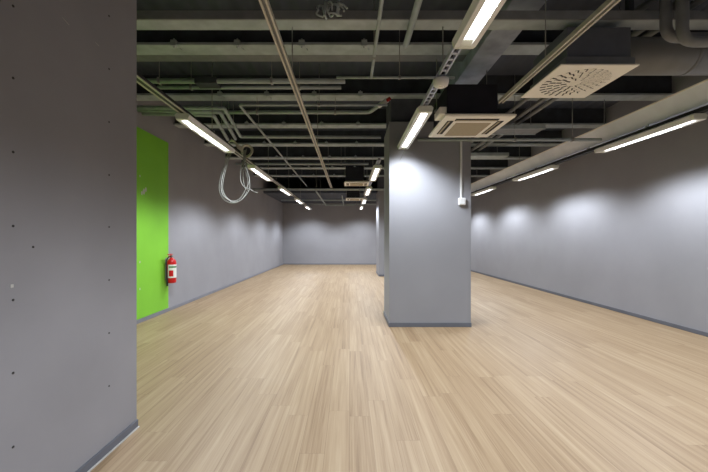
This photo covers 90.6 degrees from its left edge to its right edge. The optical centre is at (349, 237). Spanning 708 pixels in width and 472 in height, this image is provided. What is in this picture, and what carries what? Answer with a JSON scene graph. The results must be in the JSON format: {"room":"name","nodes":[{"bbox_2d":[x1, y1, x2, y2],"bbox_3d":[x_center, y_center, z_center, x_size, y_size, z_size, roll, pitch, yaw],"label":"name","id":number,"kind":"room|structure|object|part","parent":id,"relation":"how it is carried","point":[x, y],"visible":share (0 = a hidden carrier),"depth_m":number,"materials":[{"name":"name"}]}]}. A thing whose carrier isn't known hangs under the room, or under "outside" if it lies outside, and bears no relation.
{"room":"empty commercial space","nodes":[
{"label":"empty commercial space","id":0,"kind":"room"},
{"bbox_2d":[0,0,136,471],"bbox_3d":[-2.239,-0.510,-0.420,1.672,3.520,5.460,0,0,0],"label":"wall","id":1,"kind":"structure","parent":0,"point":[68,68],"depth_m":1.75,"materials":[{"name":"grey paint"}]},
{"bbox_2d":[75,419,137,471],"bbox_3d":[-1.399,1.224,-0.345,0.012,0.052,5.310,0,0,0],"label":"baseboard","id":2,"kind":"structure","parent":1,"relation":"attached to","point":[90,463],"depth_m":2.02,"materials":[{"name":"plastic"}]},
{"bbox_2d":[87,426,139,471],"bbox_3d":[-1.389,1.246,-0.345,0.008,0.007,5.310,0,0,0],"label":"trim","id":3,"kind":"structure","parent":1,"relation":"attached to","point":[135,429],"depth_m":2.05,"materials":[{"name":"silver metal"}]},
{"bbox_2d":[137,101,282,319],"bbox_3d":[-3.145,-0.510,9.230,0.159,3.520,14.240,0,0,0],"label":"wall","id":4,"kind":"structure","parent":0,"point":[215,243],"depth_m":6.86,"materials":[{"name":"grey paint"}]},
{"bbox_2d":[165,254,176,285],"bbox_3d":[-2.982,0.537,5.843,0.171,0.528,0.178,0,0,-33],"label":"fire extinguisher","id":5,"kind":"object","parent":4,"relation":"attached to","point":[170,265],"visible":1,"depth_m":5.80,"materials":[{"name":"red metal"}]},
{"bbox_2d":[137,264,282,323],"bbox_3d":[-3.068,1.224,9.255,0.014,0.052,13.890,0,0,0],"label":"baseboard","id":6,"kind":"structure","parent":4,"relation":"attached to","point":[226,286],"depth_m":6.80,"materials":[{"name":"plastic"}]},
{"bbox_2d":[263,190,376,202],"bbox_3d":[0.718,-1.643,14.350,7.585,0.115,3.700,0,0,0],"label":"ceiling","id":7,"kind":"structure","parent":0,"point":[278,195],"depth_m":13.21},
{"bbox_2d":[283,203,375,262],"bbox_3d":[0.718,-0.510,16.275,7.585,3.520,0.150,0,0,0],"label":"wall","id":8,"kind":"structure","parent":0,"point":[321,234],"depth_m":16.20,"materials":[{"name":"grey paint"}]},
{"bbox_2d":[283,263,375,264],"bbox_3d":[0.718,1.224,16.193,7.557,0.052,0.014,0,0,0],"label":"baseboard","id":9,"kind":"structure","parent":8,"relation":"attached to","point":[283,263],"depth_m":16.19,"materials":[{"name":"plastic"}]},
{"bbox_2d":[90,265,707,471],"bbox_3d":[0.718,1.310,6.600,7.985,0.120,19.600,0,0,0],"label":"floor","id":10,"kind":"structure","parent":0,"point":[283,368],"depth_m":2.96,"materials":[{"name":"brown wood"}]},
{"bbox_2d":[376,177,383,275],"bbox_3d":[1.400,-0.510,11.825,0.924,3.520,1.174,0,0,0],"label":"pillar","id":11,"kind":"structure","parent":10,"relation":"on","point":[380,180],"depth_m":11.25,"materials":[{"name":"grey paint"}]},
{"bbox_2d":[383,99,471,326],"bbox_3d":[1.125,-0.510,5.275,1.154,3.520,0.794,0,0,0],"label":"pillar","id":12,"kind":"structure","parent":10,"relation":"on","point":[427,234],"depth_m":4.89,"materials":[{"name":"grey paint"}]},
{"bbox_3d":[1.125,1.220,5.275,1.154,0.060,0.794,0,0,0],"label":"baseboard","id":13,"kind":"part","parent":12,"relation":"part of","materials":[{"name":"stone"}]},
{"bbox_2d":[458,141,465,204],"bbox_3d":[1.563,-0.900,4.864,0.097,0.900,0.055,0,0,0],"label":"conduit","id":14,"kind":"object","parent":12,"relation":"attached to","point":[461,201],"visible":1,"depth_m":4.87,"materials":[{"name":"white plastic"}]},
{"bbox_2d":[137,0,707,187],"bbox_3d":[0.718,-2.345,6.600,7.985,0.150,19.600,0,0,0],"label":"ceiling","id":15,"kind":"structure","parent":0,"point":[506,64],"depth_m":4.65,"materials":[{"name":"grey concrete"}]},
{"bbox_2d":[141,101,228,140],"bbox_3d":[-2.408,-1.988,5.549,0.988,0.564,1.351,0,0,0],"label":"pipe","id":16,"kind":"object","parent":15,"relation":"hanging from","point":[215,118],"visible":0.63,"depth_m":4.94,"materials":[{"name":"grey metal"}]},
{"bbox_2d":[137,101,236,139],"bbox_3d":[-2.342,-1.993,5.489,1.119,0.554,1.430,0,0,0],"label":"pipe","id":17,"kind":"object","parent":15,"relation":"hanging from","point":[219,112],"visible":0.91,"depth_m":4.83,"materials":[{"name":"grey metal"}]},
{"bbox_2d":[137,62,309,206],"bbox_3d":[-1.735,-1.780,8.970,0.074,0.980,13.260,0,0,0],"label":"rail","id":18,"kind":"object","parent":15,"relation":"hanging from","point":[145,83],"visible":0.34,"depth_m":3.50,"materials":[{"name":"metal"}]},
{"bbox_2d":[175,113,234,152],"bbox_3d":[-1.735,-1.260,4.355,0.166,0.072,1.470,0,0,0],"label":"light","id":19,"kind":"object","parent":18,"relation":"attached to","point":[186,119],"visible":1,"depth_m":4.09,"materials":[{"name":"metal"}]},
{"bbox_2d":[183,120,228,150],"bbox_3d":[-1.735,-1.244,4.355,0.064,0.004,1.300,0,0,0],"label":"diffuser","id":20,"kind":"object","parent":19,"relation":"attached to","point":[189,124],"depth_m":4.22,"materials":[{"name":"white plastic"}]},
{"bbox_3d":[-1.735,-1.798,4.420,0.060,0.944,0.024,0,0,0],"label":"suspension rod","id":21,"kind":"part","parent":18,"relation":"part of","materials":[{"name":"grey metal"}]},
{"bbox_2d":[219,139,257,202],"bbox_3d":[-1.679,-1.001,5.265,0.619,0.970,0.224,0,0,0],"label":"hanging cable","id":22,"kind":"object","parent":18,"relation":"hanging from","point":[239,147],"visible":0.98,"depth_m":5.26,"materials":[{"name":"plastic"},{"name":"rubber"}]},
{"bbox_2d":[247,165,273,180],"bbox_3d":[-1.735,-1.260,6.915,0.166,0.072,1.470,0,0,0],"label":"light","id":23,"kind":"object","parent":18,"relation":"attached to","point":[253,168],"visible":0.98,"depth_m":6.68,"materials":[{"name":"white plastic"}]},
{"bbox_3d":[-1.735,-1.648,7.480,0.060,0.644,0.024,0,0,0],"label":"suspension rod","id":24,"kind":"part","parent":18,"relation":"part of","materials":[{"name":"grey metal"}]},
{"bbox_2d":[278,186,292,195],"bbox_3d":[-1.735,-1.260,9.555,0.166,0.072,1.470,0,0,0],"label":"light","id":25,"kind":"object","parent":18,"relation":"attached to","point":[281,188],"visible":1,"depth_m":9.31,"materials":[{"name":"white plastic"}]},
{"bbox_2d":[294,198,303,203],"bbox_3d":[-1.735,-1.260,12.155,0.166,0.072,1.470,0,0,0],"label":"light","id":26,"kind":"object","parent":18,"relation":"attached to","point":[298,200],"visible":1,"depth_m":11.90,"materials":[{"name":"white plastic"}]},
{"bbox_2d":[146,62,344,84],"bbox_3d":[-1.200,-2.023,4.050,2.300,0.493,0.069,0,0,0],"label":"pipe","id":27,"kind":"object","parent":15,"relation":"hanging from","point":[158,80],"visible":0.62,"depth_m":4.03,"materials":[{"name":"grey metal"}]},
{"bbox_2d":[194,77,220,88],"bbox_3d":[-1.655,-1.808,4.090,0.250,0.073,0.160,0,0,0],"label":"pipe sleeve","id":28,"kind":"object","parent":27,"relation":"on","point":[201,82],"visible":0.88,"depth_m":4.03,"materials":[{"name":"metal"}]},
{"bbox_2d":[157,62,340,89],"bbox_3d":[-1.200,-2.023,4.200,2.200,0.494,0.051,0,0,0],"label":"pipe","id":29,"kind":"object","parent":15,"relation":"hanging from","point":[190,87],"visible":0.79,"depth_m":4.18,"materials":[{"name":"grey metal"}]},
{"bbox_2d":[137,101,380,138],"bbox_3d":[-1.175,-1.998,5.420,3.451,0.544,1.452,0,0,0],"label":"pipe","id":30,"kind":"object","parent":15,"relation":"hanging from","point":[147,107],"visible":0.86,"depth_m":6.06,"materials":[{"name":"grey metal"}]},
{"bbox_2d":[174,97,390,114],"bbox_3d":[-1.013,-2.001,4.903,3.166,0.539,0.337,0,0,6],"label":"pipe","id":31,"kind":"object","parent":15,"relation":"hanging from","point":[385,101],"visible":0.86,"depth_m":4.90,"materials":[{"name":"grey metal"}]},
{"bbox_2d":[137,55,466,61],"bbox_3d":[-0.902,-1.982,3.857,4.345,0.015,0.145,0,0,0],"label":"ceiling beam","id":32,"kind":"structure","parent":15,"relation":"attached to","point":[140,58],"depth_m":3.86,"materials":[{"name":"grey metal"}]},
{"bbox_2d":[236,147,367,164],"bbox_3d":[-1.125,-1.995,8.320,3.150,0.551,0.064,0,0,0],"label":"pipe","id":33,"kind":"object","parent":15,"relation":"hanging from","point":[341,163],"visible":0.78,"depth_m":8.30,"materials":[{"name":"grey metal"}]},
{"bbox_2d":[239,101,387,185],"bbox_3d":[-0.486,-2.001,8.250,1.972,0.539,7.300,0,0,0],"label":"pipe","id":34,"kind":"object","parent":15,"relation":"hanging from","point":[258,104],"visible":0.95,"depth_m":4.61,"materials":[{"name":"grey metal"}]},
{"bbox_2d":[253,186,383,190],"bbox_3d":[0.250,-1.839,10.500,6.300,0.862,0.078,0,0,0],"label":"pipe","id":35,"kind":"object","parent":15,"relation":"hanging from","point":[359,188],"visible":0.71,"depth_m":10.48,"materials":[{"name":"grey metal"}]},
{"bbox_2d":[281,199,375,200],"bbox_3d":[0.400,-1.831,13.300,6.000,0.879,0.060,0,0,0],"label":"pipe","id":36,"kind":"object","parent":15,"relation":"hanging from","point":[281,199],"visible":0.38,"depth_m":13.28,"materials":[{"name":"grey metal"}]},
{"bbox_2d":[293,185,375,204],"bbox_3d":[0.500,-1.831,15.000,5.800,0.879,0.060,0,0,0],"label":"pipe","id":37,"kind":"object","parent":15,"relation":"hanging from","point":[321,185],"visible":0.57,"depth_m":14.98,"materials":[{"name":"grey metal"}]},
{"bbox_2d":[316,191,353,205],"bbox_3d":[-0.412,-1.806,12.737,1.224,0.928,4.374,0,0,0],"label":"pipe","id":38,"kind":"object","parent":15,"relation":"hanging from","point":[316,191],"visible":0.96,"depth_m":14.88,"materials":[{"name":"grey metal"}]},
{"bbox_2d":[346,190,363,200],"bbox_3d":[0.159,-1.732,11.100,0.555,1.075,0.577,0,0,0],"label":"air conditioner","id":39,"kind":"object","parent":15,"relation":"hanging from","point":[352,195],"visible":0.8,"depth_m":10.87,"materials":[{"name":"beige"}]},
{"bbox_3d":[0.115,-1.393,11.096,0.402,0.314,0.460,0,0,0],"label":"casing","id":40,"kind":"part","parent":39,"relation":"part of","materials":[{"name":"black metal"}]},
{"bbox_3d":[0.160,-1.218,11.100,0.554,0.035,0.577,0,0,0],"label":"panel","id":41,"kind":"part","parent":39,"relation":"part of","materials":[{"name":"beige plastic"}]},
{"bbox_2d":[344,167,368,185],"bbox_3d":[0.159,-1.732,7.900,0.555,1.075,0.533,0,0,0],"label":"air conditioner","id":42,"kind":"object","parent":15,"relation":"hanging from","point":[354,176],"visible":0.98,"depth_m":7.68,"materials":[{"name":"beige"}]},
{"bbox_3d":[0.115,-1.393,7.896,0.402,0.314,0.425,0,0,0],"label":"casing","id":43,"kind":"part","parent":42,"relation":"part of","materials":[{"name":"black metal"}]},
{"bbox_3d":[0.160,-1.218,7.900,0.554,0.035,0.533,0,0,0],"label":"panel","id":44,"kind":"part","parent":42,"relation":"part of","materials":[{"name":"beige plastic"}]},
{"bbox_2d":[253,169,489,176],"bbox_3d":[0.718,-2.105,11.282,7.585,0.330,0.212,0,0,0],"label":"ceiling beam","id":45,"kind":"structure","parent":15,"relation":"attached to","point":[273,172],"depth_m":11.24,"materials":[{"name":"metal"}]},
{"bbox_2d":[242,160,507,168],"bbox_3d":[0.718,-2.105,10.014,7.585,0.330,0.212,0,0,0],"label":"ceiling beam","id":46,"kind":"structure","parent":15,"relation":"attached to","point":[475,164],"depth_m":9.97,"materials":[{"name":"metal"}]},
{"bbox_2d":[361,158,380,204],"bbox_3d":[0.500,-1.633,10.750,0.060,0.674,9.724,0,0,0],"label":"rail","id":47,"kind":"object","parent":46,"relation":"hanging from","point":[378,161],"visible":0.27,"depth_m":8.11,"materials":[{"name":"metal"}]},
{"bbox_2d":[364,186,371,195],"bbox_3d":[0.500,-1.260,9.555,0.166,0.072,1.470,0,0,0],"label":"light","id":48,"kind":"object","parent":47,"relation":"attached to","point":[368,189],"visible":1,"depth_m":9.27,"materials":[{"name":"white plastic"}]},
{"bbox_2d":[369,165,381,180],"bbox_3d":[0.500,-1.260,6.915,0.166,0.072,1.470,0,0,0],"label":"light","id":49,"kind":"object","parent":47,"relation":"attached to","point":[376,169],"visible":1,"depth_m":6.68,"materials":[{"name":"white plastic"}]},
{"bbox_2d":[371,169,378,179],"bbox_3d":[0.500,-1.244,6.915,0.064,0.004,1.300,0,0,0],"label":"diffuser","id":50,"kind":"object","parent":49,"relation":"attached to","point":[375,172],"depth_m":6.80,"materials":[{"name":"white plastic"}]},
{"bbox_2d":[370,0,383,77],"bbox_3d":[0.218,-1.927,2.045,0.029,0.686,2.890,0,0,0],"label":"pipe","id":51,"kind":"object","parent":15,"relation":"hanging from","point":[376,35],"visible":0.86,"depth_m":2.79,"materials":[{"name":"grey metal"}]},
{"bbox_2d":[225,147,530,159],"bbox_3d":[0.718,-2.105,8.746,7.585,0.330,0.212,0,0,0],"label":"ceiling beam","id":52,"kind":"structure","parent":15,"relation":"attached to","point":[259,153],"depth_m":8.70,"materials":[{"name":"metal"}]},
{"bbox_2d":[204,131,561,146],"bbox_3d":[0.718,-2.105,7.478,7.585,0.330,0.212,0,0,0],"label":"ceiling beam","id":53,"kind":"structure","parent":15,"relation":"attached to","point":[254,142],"depth_m":7.43,"materials":[{"name":"metal"}]},
{"bbox_2d":[174,109,605,127],"bbox_3d":[0.718,-2.105,6.210,7.585,0.330,0.212,0,0,0],"label":"ceiling beam","id":54,"kind":"structure","parent":15,"relation":"attached to","point":[552,118],"depth_m":6.17,"materials":[{"name":"metal"}]},
{"bbox_2d":[336,30,454,79],"bbox_3d":[0.460,-1.927,3.500,1.180,0.685,0.032,0,0,0],"label":"pipe","id":55,"kind":"object","parent":15,"relation":"hanging from","point":[399,77],"visible":0.91,"depth_m":3.49,"materials":[{"name":"grey metal"}]},
{"bbox_2d":[137,75,673,100],"bbox_3d":[0.718,-2.105,4.942,7.585,0.330,0.212,0,0,0],"label":"ceiling beam","id":56,"kind":"structure","parent":15,"relation":"attached to","point":[623,88],"depth_m":4.90,"materials":[{"name":"metal"}]},
{"bbox_2d":[258,0,331,187],"bbox_3d":[-0.455,-1.606,2.975,0.044,0.728,11.750,0,0,0],"label":"track rail","id":57,"kind":"object","parent":56,"relation":"hanging from","point":[265,5],"visible":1,"depth_m":2.63,"materials":[{"name":"metal"}]},
{"bbox_3d":[-0.455,-1.471,2.780,0.007,0.418,0.007,0,0,23],"label":"suspension rod","id":58,"kind":"part","parent":57,"relation":"part of","materials":[{"name":"grey metal"}]},
{"bbox_3d":[-0.455,-1.616,5.000,0.007,0.708,0.007,0,0,-23],"label":"suspension rod","id":59,"kind":"part","parent":57,"relation":"part of","materials":[{"name":"grey metal"}]},
{"bbox_2d":[403,0,422,48],"bbox_3d":[0.468,-1.921,1.710,0.050,0.698,2.420,0,0,0],"label":"pipe","id":60,"kind":"object","parent":15,"relation":"hanging from","point":[417,4],"visible":1,"depth_m":2.58,"materials":[{"name":"grey metal"}]},
{"bbox_2d":[137,0,707,29],"bbox_3d":[0.718,-1.970,2.748,7.585,0.600,0.145,0,0,0],"label":"ceiling beam","id":61,"kind":"structure","parent":15,"relation":"attached to","point":[629,17],"depth_m":2.69,"materials":[{"name":"metal"}]},
{"bbox_2d":[316,0,347,19],"bbox_3d":[-0.135,-1.730,2.651,0.246,0.141,0.054,0,0,0],"label":"clump","id":62,"kind":"object","parent":61,"relation":"hanging from","point":[326,7],"visible":1,"depth_m":2.64,"materials":[{"name":"grey"}]},
{"bbox_2d":[622,37,707,75],"bbox_3d":[2.811,-1.515,2.930,1.339,0.298,0.298,0,0,0],"label":"ventilation duct","id":63,"kind":"object","parent":61,"relation":"hanging from","point":[656,56],"visible":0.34,"depth_m":2.81,"materials":[{"name":"metal"}]},
{"bbox_2d":[521,27,639,97],"bbox_3d":[1.840,-1.425,2.855,0.600,0.349,0.610,0,0,0],"label":"air vent","id":64,"kind":"object","parent":63,"relation":"attached to","point":[599,56],"visible":0.99,"depth_m":2.66,"materials":[{"name":"beige plastic"}]},
{"bbox_3d":[1.827,-1.261,2.850,0.575,0.012,0.600,0,0,0],"label":"panel","id":65,"kind":"part","parent":64,"relation":"part of","materials":[{"name":"beige plastic"}]},
{"bbox_2d":[137,30,707,54],"bbox_3d":[0.718,-2.105,3.674,7.585,0.330,0.212,0,0,0],"label":"ceiling beam","id":66,"kind":"structure","parent":15,"relation":"attached to","point":[149,42],"depth_m":3.63,"materials":[{"name":"metal"}]},
{"bbox_2d":[420,27,460,105],"bbox_3d":[0.742,-1.783,0.980,0.060,0.974,7.784,0,0,0],"label":"rail","id":67,"kind":"object","parent":15,"relation":"hanging from","point":[453,53],"visible":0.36,"depth_m":2.78,"materials":[{"name":"metal"}]},
{"bbox_2d":[397,106,432,148],"bbox_3d":[0.742,-1.260,4.145,0.166,0.072,1.470,0,0,0],"label":"light","id":68,"kind":"object","parent":67,"relation":"attached to","point":[421,115],"visible":1,"depth_m":3.86,"materials":[{"name":"white plastic"}]},
{"bbox_2d":[402,113,426,146],"bbox_3d":[0.742,-1.244,4.145,0.064,0.004,1.300,0,0,0],"label":"diffuser","id":69,"kind":"object","parent":68,"relation":"attached to","point":[421,118],"depth_m":4.00,"materials":[{"name":"white plastic"}]},
{"bbox_2d":[433,76,448,88],"bbox_3d":[0.742,-1.254,2.840,0.128,0.080,0.128,0,0,0],"label":"smoke detector","id":70,"kind":"object","parent":67,"relation":"attached to","point":[440,82],"visible":1,"depth_m":2.80,"materials":[{"name":"white plastic"}]},
{"bbox_3d":[0.742,-1.503,2.780,0.060,0.354,0.024,0,0,0],"label":"suspension rod","id":71,"kind":"part","parent":67,"relation":"part of","materials":[{"name":"grey metal"}]},
{"bbox_2d":[428,59,516,136],"bbox_3d":[1.299,-1.732,3.830,0.712,1.075,0.740,0,0,0],"label":"air conditioner","id":72,"kind":"object","parent":15,"relation":"hanging from","point":[472,109],"visible":0.93,"depth_m":3.53,"materials":[{"name":"beige plastic"}]},
{"bbox_3d":[0.965,-1.830,3.880,0.044,0.880,0.060,0,0,0],"label":"suspension rod","id":73,"kind":"part","parent":72,"relation":"part of","materials":[{"name":"grey metal"}]},
{"bbox_2d":[434,107,446,120],"bbox_3d":[0.938,-1.274,3.610,0.075,0.072,0.220,0,0,0],"label":"junction box","id":74,"kind":"object","parent":72,"relation":"attached to","point":[441,111],"visible":0.89,"depth_m":3.54,"materials":[{"name":"beige plastic"}]},
{"bbox_3d":[1.242,-1.393,3.825,0.515,0.314,0.590,0,0,0],"label":"casing","id":75,"kind":"part","parent":72,"relation":"part of","materials":[{"name":"black metal"}]},
{"bbox_2d":[444,123,490,135],"bbox_3d":[1.300,-1.204,3.897,0.369,0.015,0.459,0,0,0],"label":"grille","id":76,"kind":"object","parent":72,"relation":"attached to","point":[456,129],"depth_m":3.88,"materials":[{"name":"beige plastic"}]},
{"bbox_3d":[1.300,-1.218,3.830,0.710,0.035,0.740,0,0,0],"label":"panel","id":77,"kind":"part","parent":72,"relation":"part of","materials":[{"name":"beige plastic"}]},
{"bbox_2d":[471,153,508,158],"bbox_3d":[2.580,-2.005,7.625,1.640,0.530,0.350,0,0,0],"label":"duct","id":78,"kind":"object","parent":15,"relation":"hanging from","point":[473,155],"visible":0.34,"depth_m":7.45,"materials":[{"name":"grey metal"}]},
{"bbox_2d":[440,0,546,93],"bbox_3d":[1.407,-2.060,1.000,0.275,0.420,8.000,0,0,0],"label":"beam","id":79,"kind":"structure","parent":15,"relation":"attached to","point":[493,43],"depth_m":3.50,"materials":[{"name":"metal"}]},
{"bbox_2d":[498,0,620,102],"bbox_3d":[1.400,-1.546,0.170,0.044,0.608,6.140,0,0,0],"label":"track rail","id":80,"kind":"object","parent":79,"relation":"hanging from","point":[607,5],"visible":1,"depth_m":2.30,"materials":[{"name":"metal"}]},
{"bbox_3d":[1.400,-1.556,2.500,0.007,0.588,0.007,0,0,-23],"label":"suspension rod","id":81,"kind":"part","parent":80,"relation":"part of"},
{"bbox_2d":[417,74,601,141],"bbox_3d":[2.225,-1.803,4.870,2.550,0.934,0.051,0,0,0],"label":"pipe","id":82,"kind":"object","parent":15,"relation":"hanging from","point":[514,139],"visible":0.94,"depth_m":4.85,"materials":[{"name":"grey metal"}]},
{"bbox_2d":[491,101,545,134],"bbox_3d":[2.550,-1.980,5.600,1.000,0.580,0.324,0,0,0],"label":"cable tray","id":83,"kind":"object","parent":15,"relation":"hanging from","point":[530,129],"visible":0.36,"depth_m":5.56,"materials":[{"name":"grey metal"}]},
{"bbox_2d":[492,129,542,133],"bbox_3d":[2.550,-1.703,5.600,1.000,0.006,0.300,0,0,0],"label":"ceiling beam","id":84,"kind":"structure","parent":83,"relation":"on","point":[500,131],"depth_m":5.61,"materials":[{"name":"grey metal"}]},
{"bbox_2d":[471,0,657,143],"bbox_3d":[2.460,-2.083,5.600,0.060,0.373,8.000,0,0,0],"label":"pipe","id":85,"kind":"object","parent":15,"relation":"hanging from","point":[646,4],"visible":0.07,"depth_m":2.96,"materials":[{"name":"grey metal"}]},
{"bbox_2d":[471,1,674,151],"bbox_3d":[2.620,-2.054,5.600,0.060,0.433,8.000,0,0,0],"label":"pipe","id":86,"kind":"object","parent":15,"relation":"hanging from","point":[635,33],"visible":0.37,"depth_m":5.06,"materials":[{"name":"grey metal"}]},
{"bbox_2d":[471,79,707,191],"bbox_3d":[3.625,-1.823,6.400,0.190,0.895,18.600,0,0,0],"label":"air duct","id":87,"kind":"object","parent":15,"relation":"hanging from","point":[693,97],"visible":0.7,"depth_m":4.69,"materials":[{"name":"grey metal"}]},
{"bbox_2d":[471,105,707,192],"bbox_3d":[3.630,-1.332,6.350,0.074,0.084,18.500,0,0,0],"label":"rail","id":88,"kind":"object","parent":87,"relation":"hanging from","point":[703,109],"visible":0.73,"depth_m":5.00,"materials":[{"name":"grey metal"}]},
{"bbox_2d":[471,186,495,195],"bbox_3d":[3.630,-1.260,9.555,0.166,0.072,1.470,0,0,0],"label":"light","id":89,"kind":"object","parent":88,"relation":"attached to","point":[491,187],"visible":0.95,"depth_m":9.31,"materials":[{"name":"white plastic"}]},
{"bbox_2d":[512,165,558,180],"bbox_3d":[3.630,-1.260,6.915,0.166,0.072,1.470,0,0,0],"label":"light","id":90,"kind":"object","parent":88,"relation":"attached to","point":[550,167],"visible":1,"depth_m":6.71,"materials":[{"name":"white plastic"}]},
{"bbox_2d":[594,113,707,152],"bbox_3d":[3.630,-1.260,4.355,0.166,0.072,1.470,0,0,0],"label":"light","id":91,"kind":"object","parent":88,"relation":"attached to","point":[690,119],"visible":1,"depth_m":4.11,"materials":[{"name":"white plastic"}]},
{"bbox_2d":[605,120,694,150],"bbox_3d":[3.630,-1.244,4.355,0.064,0.004,1.300,0,0,0],"label":"diffuser","id":92,"kind":"object","parent":91,"relation":"attached to","point":[689,122],"depth_m":4.21,"materials":[{"name":"white plastic"}]},
{"bbox_2d":[473,0,705,152],"bbox_3d":[2.760,-2.054,5.600,0.060,0.433,8.000,0,0,0],"label":"pipe","id":93,"kind":"object","parent":15,"relation":"hanging from","point":[693,4],"visible":0.37,"depth_m":4.88,"materials":[{"name":"grey metal"}]},
{"bbox_2d":[659,0,707,42],"bbox_3d":[2.835,-1.843,2.550,1.130,0.855,0.083,0,0,0],"label":"pipe","id":94,"kind":"object","parent":15,"relation":"hanging from","point":[667,31],"visible":0.84,"depth_m":2.53,"materials":[{"name":"grey metal"}]},
{"bbox_2d":[675,0,707,47],"bbox_3d":[2.848,-1.800,2.450,1.105,0.940,0.083,0,0,0],"label":"pipe","id":95,"kind":"object","parent":15,"relation":"hanging from","point":[684,36],"visible":1,"depth_m":2.43,"materials":[{"name":"grey metal"}]},
{"bbox_2d":[452,0,505,48],"bbox_3d":[0.742,-1.260,1.545,0.166,0.072,1.470,0,0,0],"label":"light","id":96,"kind":"object","parent":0,"point":[480,14],"visible":1,"depth_m":2.01,"materials":[{"name":"white plastic"}]},
{"bbox_2d":[464,0,496,39],"bbox_3d":[0.742,-1.244,1.545,0.064,0.004,1.300,0,0,0],"label":"diffuser","id":97,"kind":"object","parent":96,"relation":"attached to","point":[488,8],"depth_m":1.98,"materials":[{"name":"white plastic"}]},
{"bbox_2d":[471,76,707,332],"bbox_3d":[4.585,-0.510,6.600,0.150,3.520,19.500,0,0,0],"label":"wall","id":98,"kind":"structure","parent":0,"point":[625,228],"depth_m":5.93,"materials":[{"name":"grey paint"}]},
{"bbox_2d":[471,270,707,336],"bbox_3d":[4.503,1.224,6.600,0.014,0.052,19.200,0,0,0],"label":"baseboard","id":99,"kind":"structure","parent":98,"relation":"attached to","point":[691,330],"depth_m":5.89,"materials":[{"name":"stone"}]}
]}

